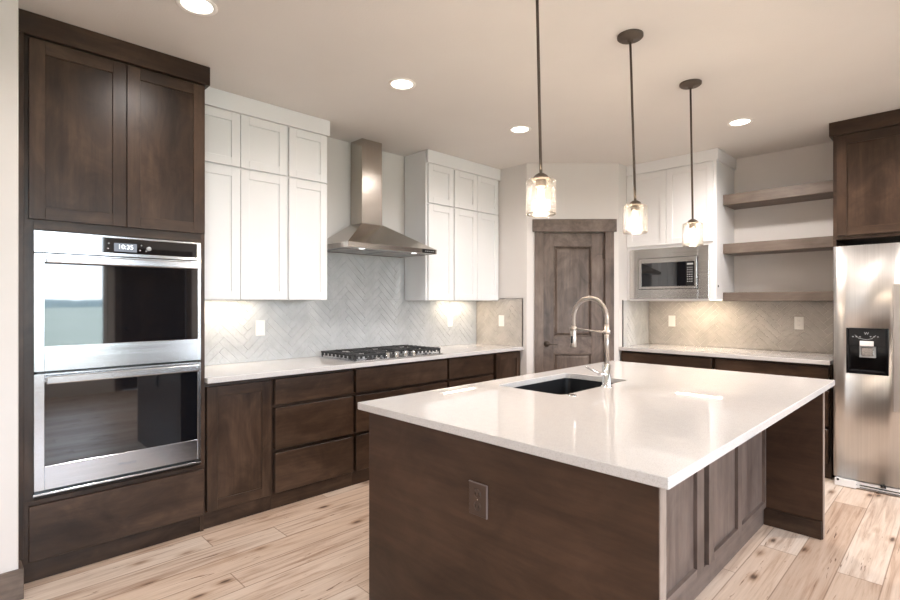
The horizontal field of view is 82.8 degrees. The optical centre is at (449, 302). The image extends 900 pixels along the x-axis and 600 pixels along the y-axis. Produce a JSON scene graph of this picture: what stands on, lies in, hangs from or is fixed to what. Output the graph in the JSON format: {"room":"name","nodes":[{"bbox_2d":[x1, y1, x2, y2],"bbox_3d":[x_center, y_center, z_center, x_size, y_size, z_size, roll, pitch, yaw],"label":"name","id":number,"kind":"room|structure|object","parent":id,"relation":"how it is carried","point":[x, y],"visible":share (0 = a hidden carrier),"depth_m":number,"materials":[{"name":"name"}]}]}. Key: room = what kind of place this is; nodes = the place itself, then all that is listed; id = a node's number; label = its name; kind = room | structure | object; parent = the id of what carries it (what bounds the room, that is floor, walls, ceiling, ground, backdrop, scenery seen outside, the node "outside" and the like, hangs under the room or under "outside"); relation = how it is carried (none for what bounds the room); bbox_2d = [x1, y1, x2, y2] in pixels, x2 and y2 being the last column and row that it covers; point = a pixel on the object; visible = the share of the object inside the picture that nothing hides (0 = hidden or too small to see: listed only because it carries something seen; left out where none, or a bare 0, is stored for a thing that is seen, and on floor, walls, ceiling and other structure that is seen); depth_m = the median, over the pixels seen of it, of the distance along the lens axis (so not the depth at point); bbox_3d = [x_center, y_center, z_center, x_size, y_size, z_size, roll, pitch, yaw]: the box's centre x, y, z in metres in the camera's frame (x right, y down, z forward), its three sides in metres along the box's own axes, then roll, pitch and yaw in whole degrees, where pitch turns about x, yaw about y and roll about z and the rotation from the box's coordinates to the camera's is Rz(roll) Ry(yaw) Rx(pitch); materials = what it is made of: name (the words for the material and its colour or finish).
{"room":"kitchen","nodes":[
{"label":"kitchen","id":0,"kind":"room"},
{"bbox_2d":[0,0,17,573],"bbox_3d":[-3.488,-0.015,1.434,3.422,2.755,0.830,0,0,-45],"label":"wall","id":1,"kind":"structure","parent":0,"point":[8,8],"depth_m":2.32,"materials":[{"name":"beige paint"}]},
{"bbox_2d":[0,560,23,599],"bbox_3d":[-3.195,1.292,1.221,3.340,0.140,0.145,0,0,-45],"label":"baseboard","id":2,"kind":"structure","parent":1,"relation":"attached to","point":[11,582],"depth_m":2.32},
{"bbox_2d":[207,137,471,365],"bbox_3d":[-0.663,-0.015,4.735,5.440,2.755,0.100,0,0,-45],"label":"wall","id":3,"kind":"structure","parent":0,"point":[338,151],"depth_m":4.45,"materials":[{"name":"beige paint"}]},
{"bbox_2d":[205,105,286,299],"bbox_3d":[-1.524,-0.703,3.574,0.664,1.375,0.319,0,0,-45],"label":"upper cabinet","id":4,"kind":"object","parent":3,"relation":"attached to","point":[246,156],"visible":0.72,"depth_m":3.47,"materials":[{"name":"white paint"}]},
{"bbox_2d":[205,87,329,136],"bbox_3d":[-1.397,-1.333,3.688,1.006,0.118,0.335,0,0,-45],"label":"crown molding","id":5,"kind":"structure","parent":3,"relation":"attached to","point":[217,98],"depth_m":3.56,"materials":[{"name":"white paint"}]},
{"bbox_2d":[286,126,326,299],"bbox_3d":[-1.169,-0.703,3.924,0.327,1.375,0.319,0,0,-45],"label":"upper cabinet","id":6,"kind":"object","parent":3,"relation":"attached to","point":[306,177],"visible":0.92,"depth_m":3.81,"materials":[{"name":"white paint"}]},
{"bbox_2d":[205,252,475,365],"bbox_3d":[-0.795,0.005,4.527,3.040,0.886,0.010,0,0,-45],"label":"tile backsplash","id":7,"kind":"structure","parent":3,"relation":"attached to","point":[365,305],"depth_m":4.40,"materials":[{"name":"grey tile"}]},
{"bbox_2d":[255,320,264,335],"bbox_3d":[-1.442,0.196,3.880,0.072,0.116,0.010,0,0,-45],"label":"electrical outlet","id":8,"kind":"object","parent":7,"relation":"attached to","point":[260,324],"visible":1,"depth_m":3.88,"materials":[{"name":"white plastic"}]},
{"bbox_2d":[258,324,262,331],"bbox_3d":[-1.440,0.196,3.878,0.033,0.067,0.002,0,0,-45],"label":"socket","id":9,"kind":"object","parent":8,"relation":"attached to","point":[260,326],"depth_m":3.88,"materials":[{"name":"white plastic"}]},
{"bbox_2d":[447,315,452,326],"bbox_3d":[0.000,0.196,5.304,0.072,0.116,0.010,0,0,-45],"label":"electrical outlet","id":10,"kind":"object","parent":7,"relation":"attached to","point":[449,317],"visible":1,"depth_m":5.30,"materials":[{"name":"white plastic"}]},
{"bbox_2d":[327,138,436,257],"bbox_3d":[-0.617,-0.906,4.344,0.916,0.972,0.500,0,0,-45],"label":"range hood","id":11,"kind":"object","parent":3,"relation":"attached to","point":[365,234],"visible":0.98,"depth_m":4.36,"materials":[{"name":"metal"}]},
{"bbox_2d":[327,241,436,257],"bbox_3d":[-0.618,-0.441,4.346,0.916,0.040,0.496,0,0,-45],"label":"hood","id":12,"kind":"object","parent":11,"relation":"attached to","point":[373,248],"depth_m":4.21,"materials":[{"name":"silver metal"}]},
{"bbox_2d":[405,150,452,300],"bbox_3d":[-0.195,-0.703,4.885,0.353,1.375,0.319,0,0,-45],"label":"upper cabinet","id":13,"kind":"object","parent":3,"relation":"attached to","point":[428,186],"visible":0.97,"depth_m":4.76,"materials":[{"name":"white paint"}]},
{"bbox_2d":[453,169,497,300],"bbox_3d":[0.170,-0.703,5.245,0.668,1.375,0.319,0,0,-45],"label":"upper cabinet","id":14,"kind":"object","parent":3,"relation":"attached to","point":[475,197],"visible":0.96,"depth_m":5.11,"materials":[{"name":"white paint"}]},
{"bbox_2d":[18,0,899,169],"bbox_3d":[0.526,-1.443,1.166,8.760,0.100,6.850,0,0,-45],"label":"ceiling","id":15,"kind":"structure","parent":0,"point":[795,68],"depth_m":3.02,"materials":[{"name":"paint"}]},
{"bbox_2d":[175,0,217,16],"bbox_3d":[-1.185,-1.390,2.393,0.180,0.006,0.180,0,0,-45],"label":"recessed light","id":16,"kind":"object","parent":15,"relation":"in","point":[205,8],"visible":1,"depth_m":2.40,"materials":[{"name":"white plastic"}]},
{"bbox_2d":[388,78,415,90],"bbox_3d":[-0.306,-1.390,3.259,0.180,0.006,0.180,0,0,-45],"label":"recessed light","id":17,"kind":"object","parent":15,"relation":"in","point":[402,84],"visible":1,"depth_m":3.25,"materials":[{"name":"white plastic"}]},
{"bbox_2d":[509,125,530,133],"bbox_3d":[0.564,-1.390,4.112,0.180,0.006,0.180,0,0,-45],"label":"recessed light","id":18,"kind":"object","parent":15,"relation":"in","point":[520,129],"visible":1,"depth_m":4.11,"materials":[{"name":"white plastic"}]},
{"bbox_2d":[526,0,555,216],"bbox_3d":[0.360,-0.875,2.085,0.139,1.036,0.139,0,0,-45],"label":"pendant lamp","id":19,"kind":"object","parent":15,"relation":"hanging from","point":[540,179],"visible":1,"depth_m":2.08,"materials":[{"name":"clear glass"}]},
{"bbox_2d":[535,179,545,188],"bbox_3d":[0.371,-0.483,2.085,0.044,0.032,0.044,0,0,-45],"label":"socket","id":20,"kind":"object","parent":19,"relation":"attached to","point":[539,183],"depth_m":2.07,"materials":[{"name":"silver metal"}]},
{"bbox_2d":[617,29,647,234],"bbox_3d":[0.952,-0.877,2.665,0.144,1.032,0.145,0,0,-45],"label":"pendant lamp","id":21,"kind":"object","parent":15,"relation":"hanging from","point":[630,36],"visible":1,"depth_m":2.66,"materials":[{"name":"clear glass"}]},
{"bbox_2d":[631,205,639,212],"bbox_3d":[0.967,-0.487,2.665,0.044,0.032,0.044,0,0,-45],"label":"socket","id":22,"kind":"object","parent":21,"relation":"attached to","point":[634,208],"depth_m":2.65,"materials":[{"name":"silver metal"}]},
{"bbox_2d":[679,79,702,246],"bbox_3d":[1.534,-0.876,3.245,0.136,1.034,0.136,0,0,-45],"label":"pendant lamp","id":23,"kind":"object","parent":15,"relation":"hanging from","point":[689,84],"visible":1,"depth_m":3.24,"materials":[{"name":"clear glass"}]},
{"bbox_2d":[689,223,696,228],"bbox_3d":[1.543,-0.485,3.245,0.044,0.032,0.044,0,0,-45],"label":"socket","id":24,"kind":"object","parent":23,"relation":"attached to","point":[691,225],"depth_m":3.23,"materials":[{"name":"silver metal"}]},
{"bbox_2d":[727,118,752,126],"bbox_3d":[2.242,-1.390,3.945,0.180,0.006,0.180,0,0,-45],"label":"recessed light","id":25,"kind":"object","parent":15,"relation":"in","point":[741,121],"visible":1,"depth_m":3.94,"materials":[{"name":"white plastic"}]},
{"bbox_2d":[22,477,899,599],"bbox_3d":[0.526,1.387,1.166,8.760,0.050,6.850,0,0,-45],"label":"floor","id":26,"kind":"structure","parent":0,"point":[316,547],"depth_m":2.68,"materials":[{"name":"brown wood"}]},
{"bbox_2d":[18,8,209,583],"bbox_3d":[-1.952,-0.015,2.939,0.877,2.754,0.622,0,0,-45],"label":"tall cabinet","id":27,"kind":"object","parent":26,"relation":"on","point":[111,131],"visible":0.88,"depth_m":2.65,"materials":[{"name":"brown wood"}]},
{"bbox_2d":[32,230,201,496],"bbox_3d":[-1.915,0.295,2.908,0.768,1.284,0.621,0,0,-45],"label":"double wall oven","id":28,"kind":"object","parent":27,"relation":"in","point":[117,320],"visible":1,"depth_m":2.68,"materials":[{"name":"silver metal"}]},
{"bbox_2d":[204,377,270,528],"bbox_3d":[-1.511,0.922,3.389,0.423,0.880,0.600,0,0,-45],"label":"base cabinet","id":29,"kind":"object","parent":26,"relation":"on","point":[237,413],"visible":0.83,"depth_m":3.17,"materials":[{"name":"brown wood"}]},
{"bbox_2d":[205,343,523,383],"bbox_3d":[-0.564,0.464,4.297,3.048,0.032,0.641,0,0,-45],"label":"countertop","id":30,"kind":"structure","parent":29,"relation":"on","point":[220,373],"depth_m":3.70,"materials":[{"name":"white stone"}]},
{"bbox_2d":[319,345,443,361],"bbox_3d":[-0.562,0.420,4.290,0.914,0.054,0.525,0,0,-45],"label":"gas cooktop","id":31,"kind":"object","parent":30,"relation":"in","point":[394,351],"visible":1,"depth_m":4.15,"materials":[{"name":"metal"}]},
{"bbox_2d":[319,351,443,361],"bbox_3d":[-0.562,0.444,4.290,0.914,0.008,0.525,0,0,-45],"label":"tray","id":32,"kind":"object","parent":31,"relation":"attached to","point":[401,354],"depth_m":4.06,"materials":[{"name":"metal"}]},
{"bbox_2d":[271,368,352,508],"bbox_3d":[-1.137,0.922,3.759,0.628,0.880,0.600,0,0,-45],"label":"base cabinet","id":33,"kind":"object","parent":26,"relation":"on","point":[312,413],"visible":0.76,"depth_m":3.52,"materials":[{"name":"brown wood"}]},
{"bbox_2d":[352,358,446,484],"bbox_3d":[-0.569,0.922,4.319,0.965,0.880,0.600,0,0,-45],"label":"base cabinet","id":34,"kind":"object","parent":26,"relation":"on","point":[390,380],"visible":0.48,"depth_m":3.93,"materials":[{"name":"brown wood"}]},
{"bbox_2d":[445,353,492,387],"bbox_3d":[-0.003,0.922,4.877,0.622,0.880,0.600,0,0,-45],"label":"base cabinet","id":35,"kind":"object","parent":26,"relation":"on","point":[463,370],"visible":0.3,"depth_m":4.64,"materials":[{"name":"brown wood"}]},
{"bbox_2d":[492,351,519,379],"bbox_3d":[0.362,0.922,5.238,0.404,0.880,0.600,0,0,-45],"label":"base cabinet","id":36,"kind":"object","parent":26,"relation":"on","point":[505,364],"visible":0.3,"depth_m":5.01,"materials":[{"name":"brown wood"}]},
{"bbox_2d":[369,392,824,599],"bbox_3d":[0.906,0.921,2.607,2.275,0.882,1.302,0,0,-45],"label":"kitchen island","id":37,"kind":"object","parent":26,"relation":"on","point":[552,530],"visible":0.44,"depth_m":1.94,"materials":[{"name":"brown wood"}]},
{"bbox_2d":[469,480,487,519],"bbox_3d":[0.098,0.696,1.800,0.009,0.116,0.086,0,0,-45],"label":"electrical outlet","id":38,"kind":"object","parent":37,"relation":"attached to","point":[478,492],"visible":1,"depth_m":1.79,"materials":[{"name":"brown plastic"}]},
{"bbox_2d":[474,489,480,497],"bbox_3d":[0.096,0.674,1.798,0.003,0.033,0.033,0,0,-45],"label":"socket","id":39,"kind":"object","parent":38,"relation":"attached to","point":[477,492],"depth_m":1.80,"materials":[{"name":"black plastic"}]},
{"bbox_2d":[474,501,480,510],"bbox_3d":[0.096,0.719,1.798,0.003,0.033,0.033,0,0,-45],"label":"socket","id":40,"kind":"object","parent":38,"relation":"attached to","point":[477,504],"depth_m":1.80,"materials":[{"name":"black plastic"}]},
{"bbox_2d":[358,361,834,489],"bbox_3d":[0.901,0.464,2.610,2.331,0.032,1.382,0,0,-45],"label":"island countertop","id":41,"kind":"structure","parent":37,"relation":"on","point":[656,425],"depth_m":2.07,"materials":[{"name":"white stone"}]},
{"bbox_2d":[514,378,612,394],"bbox_3d":[0.641,0.586,2.850,0.726,0.212,0.451,0,0,-45],"label":"sink","id":42,"kind":"object","parent":41,"relation":"in","point":[563,386],"visible":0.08,"depth_m":3.15,"materials":[{"name":"black metal"}]},
{"bbox_2d":[570,296,611,387],"bbox_3d":[0.740,0.207,2.738,0.109,0.482,0.248,0,0,-45],"label":"kitchen faucet","id":43,"kind":"object","parent":41,"relation":"on","point":[606,367],"visible":1,"depth_m":2.69,"materials":[{"name":"silver metal"}]},
{"bbox_2d":[601,363,611,387],"bbox_3d":[0.825,0.386,2.688,0.058,0.124,0.058,0,0,-45],"label":"faucet","id":44,"kind":"object","parent":43,"relation":"on","point":[606,367],"depth_m":2.67,"materials":[{"name":"silver metal"}]},
{"bbox_2d":[621,350,714,368],"bbox_3d":[2.244,0.922,5.040,0.646,0.880,0.876,0,0,-45],"label":"base cabinet","id":45,"kind":"object","parent":26,"relation":"on","point":[704,362],"visible":0.16,"depth_m":4.78,"materials":[{"name":"brown wood"}]},
{"bbox_2d":[619,343,832,364],"bbox_3d":[2.530,0.464,4.732,0.677,0.032,1.716,0,0,-45],"label":"countertop","id":46,"kind":"structure","parent":45,"relation":"on","point":[737,353],"depth_m":4.54,"materials":[{"name":"white stone"}]},
{"bbox_2d":[715,357,832,478],"bbox_3d":[2.846,0.922,4.428,0.646,0.880,0.837,0,0,-45],"label":"base cabinet","id":47,"kind":"object","parent":26,"relation":"on","point":[817,371],"visible":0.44,"depth_m":4.04,"materials":[{"name":"brown wood"}]},
{"bbox_2d":[829,109,899,477],"bbox_3d":[3.523,-0.015,3.800,0.591,2.754,1.049,0,0,-45],"label":"tall cabinet","id":48,"kind":"object","parent":26,"relation":"on","point":[866,149],"visible":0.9,"depth_m":3.82,"materials":[{"name":"brown wood"}]},
{"bbox_2d":[833,243,899,496],"bbox_3d":[3.409,0.472,3.708,0.766,1.772,0.918,0,0,-45],"label":"refrigerator","id":49,"kind":"object","parent":26,"relation":"on","point":[866,278],"visible":1,"depth_m":3.67,"materials":[{"name":"grey metal"}]},
{"bbox_2d":[427,149,500,180],"bbox_3d":[0.161,-1.333,5.000,1.026,0.118,0.015,0,0,-45],"label":"crown molding","id":50,"kind":"structure","parent":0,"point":[434,157],"depth_m":4.95,"materials":[{"name":"white paint"}]},
{"bbox_2d":[476,163,526,375],"bbox_3d":[0.565,-0.015,5.396,0.100,2.755,0.684,0,0,-45],"label":"wall","id":51,"kind":"structure","parent":0,"point":[512,218],"depth_m":5.23,"materials":[{"name":"beige paint"}]},
{"bbox_2d":[477,298,522,346],"bbox_3d":[0.512,0.204,5.369,0.012,0.487,0.626,0,0,-45],"label":"tile backsplash","id":52,"kind":"structure","parent":51,"relation":"attached to","point":[489,331],"depth_m":5.34,"materials":[{"name":"white tile"}]},
{"bbox_2d":[499,315,503,325],"bbox_3d":[0.538,0.194,5.337,0.009,0.116,0.072,0,0,-45],"label":"light switch","id":53,"kind":"object","parent":52,"relation":"attached to","point":[501,317],"visible":1,"depth_m":5.33,"materials":[{"name":"white plastic"}]},
{"bbox_2d":[527,163,618,373],"bbox_3d":[1.229,-0.015,5.164,0.920,2.755,0.100,0,0,0],"label":"wall","id":54,"kind":"structure","parent":0,"point":[583,190],"depth_m":5.11,"materials":[{"name":"beige paint"}]},
{"bbox_2d":[543,233,604,371],"bbox_3d":[1.246,0.326,5.123,0.619,2.051,0.092,0,0,0],"label":"door","id":55,"kind":"structure","parent":54,"relation":"in","point":[573,263],"depth_m":5.13,"materials":[{"name":"brown wood"}]},
{"bbox_2d":[533,219,616,372],"bbox_3d":[1.245,0.267,5.149,0.835,2.190,0.130,0,0,0],"label":"trim","id":56,"kind":"structure","parent":54,"relation":"attached to","point":[608,226],"depth_m":5.09,"materials":[{"name":"brown wood"}]},
{"bbox_2d":[619,163,629,360],"bbox_3d":[1.896,-0.015,5.386,0.682,2.755,0.100,0,0,-45],"label":"wall","id":57,"kind":"structure","parent":0,"point":[622,168],"depth_m":5.15,"materials":[{"name":"beige paint"}]},
{"bbox_2d":[622,300,648,346],"bbox_3d":[1.958,0.213,5.368,0.597,0.470,0.012,0,0,-45],"label":"tile backsplash","id":58,"kind":"structure","parent":57,"relation":"attached to","point":[635,314],"depth_m":5.35,"materials":[{"name":"grey tile"}]},
{"bbox_2d":[654,142,899,353],"bbox_3d":[3.608,-0.015,4.208,0.100,2.755,6.850,0,0,-45],"label":"wall","id":59,"kind":"structure","parent":0,"point":[797,271],"depth_m":4.68,"materials":[{"name":"beige paint"}]},
{"bbox_2d":[626,148,735,300],"bbox_3d":[2.295,-0.703,5.095,0.521,1.377,0.870,0,0,-45],"label":"upper cabinet","id":60,"kind":"object","parent":59,"relation":"attached to","point":[663,185],"visible":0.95,"depth_m":4.85,"materials":[{"name":"white paint"}]},
{"bbox_2d":[630,245,708,298],"bbox_3d":[2.243,-0.279,5.079,0.420,0.495,0.758,0,0,-45],"label":"microwave","id":61,"kind":"object","parent":60,"relation":"in","point":[673,276],"visible":0.94,"depth_m":4.91,"materials":[{"name":"metal"}]},
{"bbox_2d":[649,301,832,353],"bbox_3d":[2.777,0.220,4.971,0.010,0.456,1.707,0,0,-45],"label":"tile backsplash","id":62,"kind":"structure","parent":59,"relation":"attached to","point":[760,325],"depth_m":4.90,"materials":[{"name":"white tile"}]},
{"bbox_2d":[668,315,675,326],"bbox_3d":[2.348,0.199,5.399,0.009,0.116,0.072,0,0,-45],"label":"light switch","id":63,"kind":"object","parent":62,"relation":"attached to","point":[671,319],"visible":1,"depth_m":5.40,"materials":[{"name":"white plastic"}]},
{"bbox_2d":[794,317,803,329],"bbox_3d":[3.141,0.188,4.594,0.010,0.116,0.072,0,0,-45],"label":"electrical outlet","id":64,"kind":"object","parent":62,"relation":"attached to","point":[798,321],"visible":1,"depth_m":4.59,"materials":[{"name":"white plastic"}]},
{"bbox_2d":[797,319,800,326],"bbox_3d":[3.139,0.188,4.592,0.002,0.067,0.033,0,0,-45],"label":"socket","id":65,"kind":"object","parent":64,"relation":"attached to","point":[798,320],"depth_m":4.59,"materials":[{"name":"white plastic"}]},
{"bbox_2d":[723,180,832,209],"bbox_3d":[2.960,-0.949,4.558,0.329,0.097,0.863,0,0,-45],"label":"floating shelf","id":66,"kind":"object","parent":59,"relation":"attached to","point":[821,190],"visible":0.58,"depth_m":4.47,"materials":[{"name":"brown wood"}]},
{"bbox_2d":[723,236,832,255],"bbox_3d":[2.960,-0.496,4.558,0.329,0.091,0.863,0,0,-45],"label":"floating shelf","id":67,"kind":"object","parent":59,"relation":"attached to","point":[825,243],"visible":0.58,"depth_m":4.45,"materials":[{"name":"brown wood"}]},
{"bbox_2d":[723,291,832,300],"bbox_3d":[2.960,-0.050,4.558,0.329,0.080,0.863,0,0,-45],"label":"floating shelf","id":68,"kind":"object","parent":59,"relation":"attached to","point":[805,295],"visible":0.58,"depth_m":4.43,"materials":[{"name":"brown wood"}]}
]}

